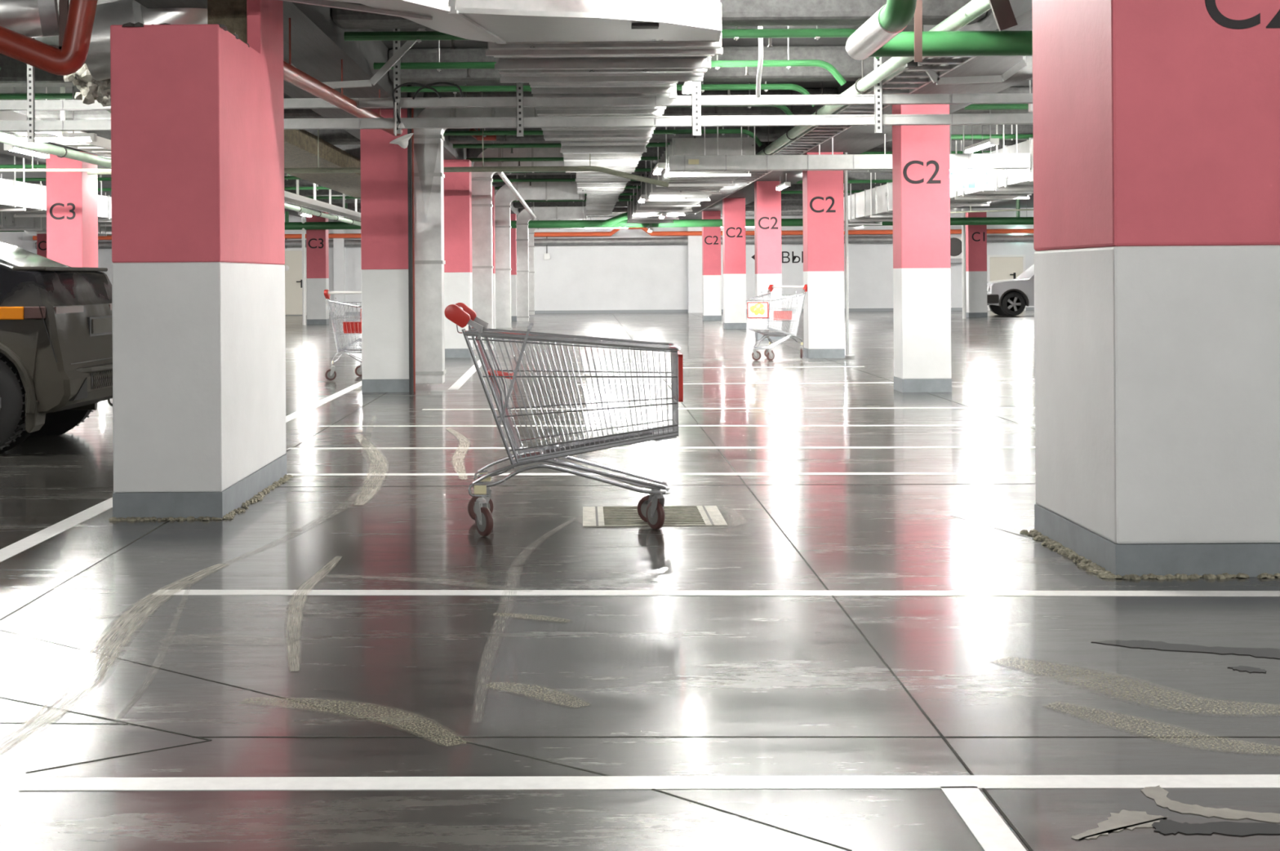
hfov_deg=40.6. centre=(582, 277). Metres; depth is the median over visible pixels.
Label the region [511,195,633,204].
pipe
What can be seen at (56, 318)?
car
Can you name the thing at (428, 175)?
duct
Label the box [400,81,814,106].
pipe
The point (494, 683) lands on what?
tyre mark
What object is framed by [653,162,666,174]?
lamp
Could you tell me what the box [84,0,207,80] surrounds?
flexible duct
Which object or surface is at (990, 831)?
parking line
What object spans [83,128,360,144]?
ceiling
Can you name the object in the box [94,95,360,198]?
duct
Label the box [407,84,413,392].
riser pipe
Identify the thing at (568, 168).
conduit
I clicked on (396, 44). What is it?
strut
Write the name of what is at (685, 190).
duct
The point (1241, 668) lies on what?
wet patch
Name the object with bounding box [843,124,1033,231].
duct
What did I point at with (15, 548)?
parking line
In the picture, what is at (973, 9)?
pipe
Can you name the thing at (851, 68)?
ceiling
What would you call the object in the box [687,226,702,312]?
pillar
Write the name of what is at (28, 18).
flexible duct
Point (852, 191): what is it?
pipe
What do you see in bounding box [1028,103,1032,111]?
lamp
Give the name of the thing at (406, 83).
cable
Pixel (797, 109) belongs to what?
ceiling
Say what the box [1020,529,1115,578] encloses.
grime
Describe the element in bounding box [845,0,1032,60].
pipe
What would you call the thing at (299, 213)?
lamp
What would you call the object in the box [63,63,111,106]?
tuft
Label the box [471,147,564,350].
duct
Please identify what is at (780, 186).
lamp
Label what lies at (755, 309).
poster
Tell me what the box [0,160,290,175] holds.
pipe
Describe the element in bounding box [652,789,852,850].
joint
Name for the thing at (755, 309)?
wire basket
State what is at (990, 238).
supply pipe
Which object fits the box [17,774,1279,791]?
parking line
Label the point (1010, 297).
car
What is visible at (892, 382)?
parking line
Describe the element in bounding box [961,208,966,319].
drain pipe
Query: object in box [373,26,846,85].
pipe
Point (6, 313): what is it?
tail light
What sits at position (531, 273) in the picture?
duct
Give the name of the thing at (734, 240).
pillar
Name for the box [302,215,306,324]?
drain pipe
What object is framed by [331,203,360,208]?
ceiling
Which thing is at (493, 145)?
pipe
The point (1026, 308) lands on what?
baseboard
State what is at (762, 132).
ceiling
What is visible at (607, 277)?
wall
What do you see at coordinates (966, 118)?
cable tray
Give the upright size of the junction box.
0.207 m
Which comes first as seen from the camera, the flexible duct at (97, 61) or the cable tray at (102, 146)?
the flexible duct at (97, 61)
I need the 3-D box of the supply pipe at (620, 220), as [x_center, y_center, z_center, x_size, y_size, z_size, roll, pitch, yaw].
[-0.012,-1.692,43.655,35.000,0.915,0.490,0,0,0]
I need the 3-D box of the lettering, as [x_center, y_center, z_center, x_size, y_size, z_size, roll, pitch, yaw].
[6.255,-0.658,55.594,1.678,0.370,0.004,0,0,0]
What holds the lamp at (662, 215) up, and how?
attached to the duct at (685, 190)
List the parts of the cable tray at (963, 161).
hanger rod, hanger rod, hanger rod, hanger rod, hanger rod, casing, hanger rod, hanger rod, hanger rod, hanger rod, hanger rod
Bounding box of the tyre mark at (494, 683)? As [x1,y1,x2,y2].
[482,683,586,707]
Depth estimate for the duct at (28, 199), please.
26.02 m
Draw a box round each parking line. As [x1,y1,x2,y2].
[0,381,361,562]
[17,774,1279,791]
[152,590,1279,596]
[286,446,1035,449]
[286,472,1035,475]
[319,425,1035,426]
[422,407,1035,409]
[448,359,481,389]
[577,382,893,385]
[667,366,865,368]
[941,786,1026,850]
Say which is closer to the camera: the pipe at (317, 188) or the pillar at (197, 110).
the pillar at (197, 110)
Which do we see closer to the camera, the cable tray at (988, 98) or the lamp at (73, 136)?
the cable tray at (988, 98)
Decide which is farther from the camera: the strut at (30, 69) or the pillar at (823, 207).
the pillar at (823, 207)
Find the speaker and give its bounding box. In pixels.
[389,102,413,148]
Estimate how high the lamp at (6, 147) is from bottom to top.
0.715 m
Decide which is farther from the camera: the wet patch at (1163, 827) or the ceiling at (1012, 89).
the ceiling at (1012, 89)
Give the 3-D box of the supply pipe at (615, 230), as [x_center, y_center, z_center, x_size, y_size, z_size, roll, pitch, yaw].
[-0.011,-1.497,55.312,35.000,0.361,0.573,0,0,0]
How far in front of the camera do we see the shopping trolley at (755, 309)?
23.83 m
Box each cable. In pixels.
[391,82,441,105]
[394,105,400,124]
[412,81,463,99]
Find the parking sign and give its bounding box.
[950,146,994,190]
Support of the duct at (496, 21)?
attached to the ventilation duct at (611, 68)
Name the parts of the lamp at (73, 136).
rod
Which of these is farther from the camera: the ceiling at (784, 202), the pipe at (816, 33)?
the ceiling at (784, 202)
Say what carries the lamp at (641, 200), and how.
attached to the duct at (685, 190)
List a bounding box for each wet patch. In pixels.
[1091,640,1279,659]
[1151,819,1279,836]
[1228,666,1266,673]
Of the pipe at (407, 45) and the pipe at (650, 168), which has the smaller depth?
the pipe at (407, 45)
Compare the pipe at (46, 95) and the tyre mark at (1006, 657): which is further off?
the pipe at (46, 95)
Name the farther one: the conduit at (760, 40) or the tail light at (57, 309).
the conduit at (760, 40)
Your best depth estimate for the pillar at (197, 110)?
8.31 m
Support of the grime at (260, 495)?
on the floor
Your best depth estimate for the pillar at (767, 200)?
31.35 m
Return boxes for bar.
[49,0,69,48]
[914,0,922,62]
[988,0,1017,31]
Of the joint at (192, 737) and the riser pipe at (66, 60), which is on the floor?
the joint at (192, 737)
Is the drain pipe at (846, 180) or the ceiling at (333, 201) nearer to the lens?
the drain pipe at (846, 180)
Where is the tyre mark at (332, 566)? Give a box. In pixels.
[286,556,342,671]
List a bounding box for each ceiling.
[0,25,1033,208]
[0,53,85,87]
[0,93,324,119]
[57,0,119,10]
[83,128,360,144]
[284,179,321,186]
[284,189,348,195]
[303,195,360,203]
[330,0,987,29]
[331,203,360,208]
[333,144,360,159]
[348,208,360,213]
[387,44,891,84]
[423,88,837,115]
[448,125,795,143]
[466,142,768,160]
[492,173,649,186]
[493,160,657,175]
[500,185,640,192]
[513,201,630,208]
[518,207,627,213]
[584,195,635,199]
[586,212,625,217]
[721,211,802,216]
[745,200,802,206]
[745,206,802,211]
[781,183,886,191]
[781,193,854,199]
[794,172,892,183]
[843,170,892,173]
[866,139,1026,151]
[891,124,1033,140]
[950,86,1032,114]
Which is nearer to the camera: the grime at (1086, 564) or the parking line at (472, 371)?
the grime at (1086, 564)
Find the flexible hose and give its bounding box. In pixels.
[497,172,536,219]
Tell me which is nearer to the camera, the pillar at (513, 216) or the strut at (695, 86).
the strut at (695, 86)
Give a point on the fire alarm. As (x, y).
(286, 268)
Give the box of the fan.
[950,237,961,262]
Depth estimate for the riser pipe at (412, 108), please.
17.61 m
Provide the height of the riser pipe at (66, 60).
1.080 m
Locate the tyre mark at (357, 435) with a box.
[355,435,386,505]
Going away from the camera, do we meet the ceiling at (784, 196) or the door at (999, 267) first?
the ceiling at (784, 196)
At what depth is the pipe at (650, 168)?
28.98 m
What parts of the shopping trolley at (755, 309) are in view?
panel, seat plate, handle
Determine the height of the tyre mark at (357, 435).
0.001 m
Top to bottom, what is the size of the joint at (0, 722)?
0.001 m
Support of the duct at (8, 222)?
hanging from the ceiling at (5, 159)
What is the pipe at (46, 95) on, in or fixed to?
hanging from the ceiling at (5, 159)
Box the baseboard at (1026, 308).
[284,306,1034,315]
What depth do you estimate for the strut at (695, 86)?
13.97 m
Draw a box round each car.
[0,242,112,452]
[986,263,1034,315]
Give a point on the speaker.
(402, 141)
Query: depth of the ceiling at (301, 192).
37.95 m
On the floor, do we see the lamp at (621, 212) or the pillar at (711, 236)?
the pillar at (711, 236)
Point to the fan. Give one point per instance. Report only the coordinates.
(955, 242)
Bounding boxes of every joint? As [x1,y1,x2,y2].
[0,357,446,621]
[0,630,609,776]
[0,697,211,740]
[0,722,128,724]
[26,740,211,773]
[56,484,939,488]
[191,737,1279,737]
[613,315,1033,850]
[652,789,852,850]
[690,313,1035,429]
[951,515,1042,542]
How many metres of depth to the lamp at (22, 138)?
16.46 m
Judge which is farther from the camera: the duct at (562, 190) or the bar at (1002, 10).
the duct at (562, 190)
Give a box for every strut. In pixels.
[26,37,35,142]
[392,28,400,133]
[515,82,523,137]
[691,81,701,135]
[874,57,882,133]
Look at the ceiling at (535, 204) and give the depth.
45.25 m
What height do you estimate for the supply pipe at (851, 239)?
0.234 m
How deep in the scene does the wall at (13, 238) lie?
54.62 m
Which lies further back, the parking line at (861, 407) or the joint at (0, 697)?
the parking line at (861, 407)
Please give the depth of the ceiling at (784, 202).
45.25 m
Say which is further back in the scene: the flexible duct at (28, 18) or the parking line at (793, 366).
the parking line at (793, 366)
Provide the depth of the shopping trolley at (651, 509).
7.78 m
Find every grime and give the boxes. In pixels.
[108,516,222,521]
[222,474,293,519]
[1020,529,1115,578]
[1114,573,1279,580]
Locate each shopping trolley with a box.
[324,289,362,380]
[444,302,683,537]
[746,284,807,360]
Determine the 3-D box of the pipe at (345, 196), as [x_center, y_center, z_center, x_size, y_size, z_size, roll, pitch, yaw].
[-7.279,-1.837,38.000,5.468,0.524,0.060,0,0,0]
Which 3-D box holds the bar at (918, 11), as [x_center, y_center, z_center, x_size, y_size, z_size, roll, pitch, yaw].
[1.999,-1.528,10.300,0.049,0.485,0.012,0,0,0]
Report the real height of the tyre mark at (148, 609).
0.001 m
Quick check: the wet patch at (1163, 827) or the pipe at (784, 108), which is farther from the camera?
the pipe at (784, 108)
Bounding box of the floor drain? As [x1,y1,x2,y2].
[582,506,727,527]
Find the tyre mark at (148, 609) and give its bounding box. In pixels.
[0,564,227,755]
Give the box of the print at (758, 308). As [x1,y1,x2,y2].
[750,302,765,315]
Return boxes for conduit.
[0,155,111,171]
[87,128,668,187]
[755,26,763,97]
[950,206,1033,213]
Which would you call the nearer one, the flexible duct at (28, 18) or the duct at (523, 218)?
the flexible duct at (28, 18)
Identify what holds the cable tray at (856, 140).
attached to the ceiling at (5, 159)
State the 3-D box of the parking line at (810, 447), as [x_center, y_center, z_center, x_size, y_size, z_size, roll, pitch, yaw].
[0.572,1.145,11.632,5.163,0.001,0.100,0,0,3]
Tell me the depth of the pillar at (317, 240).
44.30 m
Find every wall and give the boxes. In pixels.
[0,231,22,248]
[22,208,1036,311]
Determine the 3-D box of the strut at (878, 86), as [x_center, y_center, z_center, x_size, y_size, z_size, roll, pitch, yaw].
[2.390,-1.659,13.983,0.060,0.975,0.034,0,0,0]
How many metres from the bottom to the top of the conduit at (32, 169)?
0.862 m
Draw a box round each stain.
[1071,809,1168,840]
[1140,786,1279,823]
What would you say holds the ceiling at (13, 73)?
attached to the ceiling at (5, 159)
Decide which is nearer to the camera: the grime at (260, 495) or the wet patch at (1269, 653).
the wet patch at (1269, 653)
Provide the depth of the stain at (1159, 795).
3.69 m
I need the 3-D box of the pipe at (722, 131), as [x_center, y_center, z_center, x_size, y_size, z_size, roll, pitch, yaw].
[0.233,-1.880,21.407,3.992,0.543,0.084,0,0,0]
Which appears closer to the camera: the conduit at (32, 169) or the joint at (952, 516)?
the joint at (952, 516)
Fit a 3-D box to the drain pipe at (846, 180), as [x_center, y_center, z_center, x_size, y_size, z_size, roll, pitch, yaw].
[3.734,-0.329,24.233,0.130,2.894,0.048,0,0,0]
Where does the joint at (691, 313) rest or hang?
on the floor
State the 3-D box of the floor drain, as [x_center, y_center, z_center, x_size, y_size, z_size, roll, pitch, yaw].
[0.335,1.145,8.309,0.668,0.006,0.674,0,0,0]
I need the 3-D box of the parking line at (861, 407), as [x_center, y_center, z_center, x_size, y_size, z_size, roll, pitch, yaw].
[1.313,1.140,15.061,5.449,0.001,0.100,0,0,3]
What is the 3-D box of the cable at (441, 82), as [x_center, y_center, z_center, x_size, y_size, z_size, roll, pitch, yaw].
[-1.171,-1.511,13.965,0.414,0.141,0.017,0,0,0]
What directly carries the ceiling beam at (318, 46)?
attached to the ceiling at (5, 159)
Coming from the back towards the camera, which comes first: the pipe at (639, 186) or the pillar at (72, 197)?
the pipe at (639, 186)
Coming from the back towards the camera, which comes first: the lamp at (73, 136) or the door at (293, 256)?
the door at (293, 256)
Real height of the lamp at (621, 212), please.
0.715 m
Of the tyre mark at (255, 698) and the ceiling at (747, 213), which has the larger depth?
the ceiling at (747, 213)
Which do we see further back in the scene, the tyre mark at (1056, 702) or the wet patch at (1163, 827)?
the tyre mark at (1056, 702)
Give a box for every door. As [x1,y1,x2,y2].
[283,248,306,315]
[986,254,1025,311]
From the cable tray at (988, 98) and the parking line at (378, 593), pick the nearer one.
the parking line at (378, 593)
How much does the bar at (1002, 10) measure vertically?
0.225 m
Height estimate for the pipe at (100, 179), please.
0.524 m
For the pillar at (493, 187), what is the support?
on the floor
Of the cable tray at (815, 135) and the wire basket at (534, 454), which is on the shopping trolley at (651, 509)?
the wire basket at (534, 454)
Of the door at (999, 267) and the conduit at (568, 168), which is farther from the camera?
the door at (999, 267)
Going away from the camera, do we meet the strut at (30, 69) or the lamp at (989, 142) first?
the strut at (30, 69)
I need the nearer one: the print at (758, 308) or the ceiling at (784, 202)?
the print at (758, 308)
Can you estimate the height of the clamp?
0.098 m
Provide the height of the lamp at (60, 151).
0.128 m
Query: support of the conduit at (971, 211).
hanging from the ceiling at (5, 159)
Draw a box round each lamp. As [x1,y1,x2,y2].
[0,131,360,226]
[4,87,49,158]
[10,133,26,142]
[35,131,97,142]
[297,195,311,217]
[583,212,628,228]
[638,192,647,203]
[647,225,653,232]
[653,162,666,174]
[658,213,666,218]
[681,75,703,93]
[775,173,791,190]
[964,109,999,153]
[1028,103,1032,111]
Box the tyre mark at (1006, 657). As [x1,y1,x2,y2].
[991,657,1279,714]
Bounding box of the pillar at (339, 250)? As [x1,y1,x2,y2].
[333,229,346,315]
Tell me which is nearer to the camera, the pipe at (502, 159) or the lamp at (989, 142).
the lamp at (989, 142)
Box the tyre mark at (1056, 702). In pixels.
[1045,702,1278,753]
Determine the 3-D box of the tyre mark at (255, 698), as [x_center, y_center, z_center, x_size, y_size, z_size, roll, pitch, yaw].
[-0.606,1.152,4.500,0.660,0.001,0.528,0,0,0]
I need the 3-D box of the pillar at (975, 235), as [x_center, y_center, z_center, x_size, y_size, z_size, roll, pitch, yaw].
[10.697,-0.365,47.067,0.506,2.880,0.505,0,0,0]
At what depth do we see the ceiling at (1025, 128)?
23.35 m
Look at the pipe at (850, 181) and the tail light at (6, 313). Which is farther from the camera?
the pipe at (850, 181)
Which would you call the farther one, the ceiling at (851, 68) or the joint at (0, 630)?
the ceiling at (851, 68)
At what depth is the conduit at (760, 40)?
13.27 m
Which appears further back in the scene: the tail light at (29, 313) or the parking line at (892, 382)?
the parking line at (892, 382)
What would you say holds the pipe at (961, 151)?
hanging from the ceiling at (5, 159)
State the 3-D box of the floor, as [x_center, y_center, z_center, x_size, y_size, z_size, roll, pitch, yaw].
[0.009,1.210,24.300,36.000,0.120,62.600,0,0,0]
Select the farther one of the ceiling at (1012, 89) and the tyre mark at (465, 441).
the ceiling at (1012, 89)
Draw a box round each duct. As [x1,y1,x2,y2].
[0,0,58,37]
[0,155,111,226]
[0,173,111,235]
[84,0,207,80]
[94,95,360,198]
[280,0,721,44]
[413,93,537,384]
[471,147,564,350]
[485,3,723,214]
[494,175,584,330]
[515,204,586,321]
[528,218,586,315]
[626,126,754,223]
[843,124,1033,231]
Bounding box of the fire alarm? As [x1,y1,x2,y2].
[284,265,288,271]
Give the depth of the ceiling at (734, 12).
12.41 m
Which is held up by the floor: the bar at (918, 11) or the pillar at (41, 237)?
the pillar at (41, 237)
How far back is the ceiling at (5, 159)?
16.10 m
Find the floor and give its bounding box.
[0,310,1279,850]
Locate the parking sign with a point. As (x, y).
(960, 180)
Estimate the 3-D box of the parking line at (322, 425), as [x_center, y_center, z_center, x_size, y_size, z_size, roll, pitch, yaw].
[0.796,1.144,13.347,5.723,0.001,0.100,0,0,4]
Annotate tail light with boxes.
[0,306,24,319]
[23,306,46,319]
[53,306,83,314]
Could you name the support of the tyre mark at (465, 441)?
on the floor
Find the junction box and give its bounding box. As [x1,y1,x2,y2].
[543,253,550,259]
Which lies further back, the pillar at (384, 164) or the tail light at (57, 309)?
the pillar at (384, 164)
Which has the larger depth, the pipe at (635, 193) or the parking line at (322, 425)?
the pipe at (635, 193)
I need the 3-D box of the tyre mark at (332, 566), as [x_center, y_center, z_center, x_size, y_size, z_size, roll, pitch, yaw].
[-0.946,1.154,6.115,0.237,0.001,2.102,0,0,0]
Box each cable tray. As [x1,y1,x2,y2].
[0,86,360,221]
[0,93,1032,111]
[0,113,1032,131]
[667,124,1030,172]
[678,0,1032,219]
[682,56,976,214]
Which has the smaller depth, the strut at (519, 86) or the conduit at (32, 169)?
the strut at (519, 86)
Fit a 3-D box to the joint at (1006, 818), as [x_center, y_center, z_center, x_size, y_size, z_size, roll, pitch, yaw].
[0.915,1.143,27.500,0.006,0.001,53.000,0,0,0]
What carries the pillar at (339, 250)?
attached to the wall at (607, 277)
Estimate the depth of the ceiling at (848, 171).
30.75 m
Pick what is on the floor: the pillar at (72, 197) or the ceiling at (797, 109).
the pillar at (72, 197)
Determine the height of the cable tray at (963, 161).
0.856 m
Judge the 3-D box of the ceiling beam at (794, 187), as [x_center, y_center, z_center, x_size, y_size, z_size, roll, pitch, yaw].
[6.261,-2.044,38.160,4.650,0.300,0.420,0,0,0]
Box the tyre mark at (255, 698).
[239,697,466,745]
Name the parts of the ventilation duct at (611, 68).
duct bracket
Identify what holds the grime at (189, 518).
on the floor
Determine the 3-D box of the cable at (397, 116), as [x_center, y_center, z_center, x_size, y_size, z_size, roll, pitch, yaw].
[-1.490,-1.300,13.965,0.067,0.186,0.017,0,0,0]
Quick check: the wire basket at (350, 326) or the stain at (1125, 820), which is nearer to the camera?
the stain at (1125, 820)
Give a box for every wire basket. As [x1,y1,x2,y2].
[328,302,361,351]
[471,336,678,462]
[746,295,801,336]
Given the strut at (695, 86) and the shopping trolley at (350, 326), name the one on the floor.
the shopping trolley at (350, 326)
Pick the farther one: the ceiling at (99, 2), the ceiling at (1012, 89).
the ceiling at (1012, 89)
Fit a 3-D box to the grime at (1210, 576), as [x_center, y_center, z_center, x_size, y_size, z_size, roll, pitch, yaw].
[2.570,1.127,6.527,1.130,0.024,0.068,0,0,0]
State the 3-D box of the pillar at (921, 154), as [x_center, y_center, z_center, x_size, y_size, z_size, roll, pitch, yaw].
[3.375,-0.314,17.229,0.485,2.880,0.486,0,0,0]
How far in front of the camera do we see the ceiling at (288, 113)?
19.70 m
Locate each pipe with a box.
[0,0,97,75]
[0,86,111,113]
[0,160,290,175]
[0,195,1033,231]
[15,173,323,186]
[32,227,1033,239]
[35,235,893,248]
[97,184,350,196]
[283,17,402,136]
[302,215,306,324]
[306,195,360,199]
[343,25,879,59]
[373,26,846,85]
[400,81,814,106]
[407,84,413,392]
[411,107,415,391]
[413,81,793,115]
[443,126,762,146]
[453,142,670,153]
[466,147,660,165]
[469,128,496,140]
[493,173,644,186]
[494,185,640,190]
[496,160,653,177]
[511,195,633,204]
[584,188,636,196]
[755,0,991,155]
[781,183,864,194]
[796,172,892,184]
[844,152,854,357]
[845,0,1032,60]
[860,139,1029,154]
[949,124,1033,140]
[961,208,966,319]
[964,80,1031,110]
[986,235,1033,242]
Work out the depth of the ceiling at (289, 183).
34.30 m
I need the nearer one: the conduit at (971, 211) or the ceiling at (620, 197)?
the conduit at (971, 211)
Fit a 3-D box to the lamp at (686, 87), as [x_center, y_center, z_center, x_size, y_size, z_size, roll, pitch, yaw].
[0.937,-1.899,14.800,0.100,0.515,1.320,0,0,0]
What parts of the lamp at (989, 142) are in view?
rod, rod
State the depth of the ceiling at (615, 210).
48.90 m
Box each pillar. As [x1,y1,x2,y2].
[36,233,46,257]
[45,151,97,267]
[110,0,286,519]
[306,212,328,324]
[333,229,346,315]
[360,108,408,392]
[443,159,472,358]
[492,186,496,339]
[511,213,516,320]
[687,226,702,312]
[702,210,721,320]
[722,198,746,328]
[754,181,782,339]
[802,151,844,358]
[892,104,951,392]
[965,212,987,317]
[1031,0,1279,577]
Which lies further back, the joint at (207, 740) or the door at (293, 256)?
the door at (293, 256)
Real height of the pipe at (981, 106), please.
0.400 m
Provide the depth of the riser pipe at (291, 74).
12.56 m
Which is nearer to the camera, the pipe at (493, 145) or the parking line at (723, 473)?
the parking line at (723, 473)
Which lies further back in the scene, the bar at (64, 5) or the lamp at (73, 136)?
the lamp at (73, 136)
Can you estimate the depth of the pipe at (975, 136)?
22.48 m
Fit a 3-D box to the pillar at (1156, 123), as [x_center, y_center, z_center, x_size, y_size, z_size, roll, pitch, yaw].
[2.576,-0.518,7.123,1.144,3.300,1.176,0,0,0]
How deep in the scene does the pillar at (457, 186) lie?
25.09 m
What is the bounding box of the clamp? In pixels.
[904,59,917,67]
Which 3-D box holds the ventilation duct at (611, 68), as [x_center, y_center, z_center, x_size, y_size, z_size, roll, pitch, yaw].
[0.167,-1.798,26.500,1.600,0.708,31.000,0,0,0]
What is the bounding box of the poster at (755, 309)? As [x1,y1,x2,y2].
[748,302,767,317]
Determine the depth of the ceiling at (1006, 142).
27.00 m
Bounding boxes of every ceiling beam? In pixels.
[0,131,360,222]
[134,0,519,217]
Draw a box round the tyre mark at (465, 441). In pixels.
[447,428,469,479]
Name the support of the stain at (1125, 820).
on the floor
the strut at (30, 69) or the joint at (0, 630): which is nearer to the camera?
the joint at (0, 630)
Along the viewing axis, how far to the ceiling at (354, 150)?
27.00 m
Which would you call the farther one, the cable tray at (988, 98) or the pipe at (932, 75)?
the cable tray at (988, 98)
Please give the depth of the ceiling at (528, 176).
34.30 m

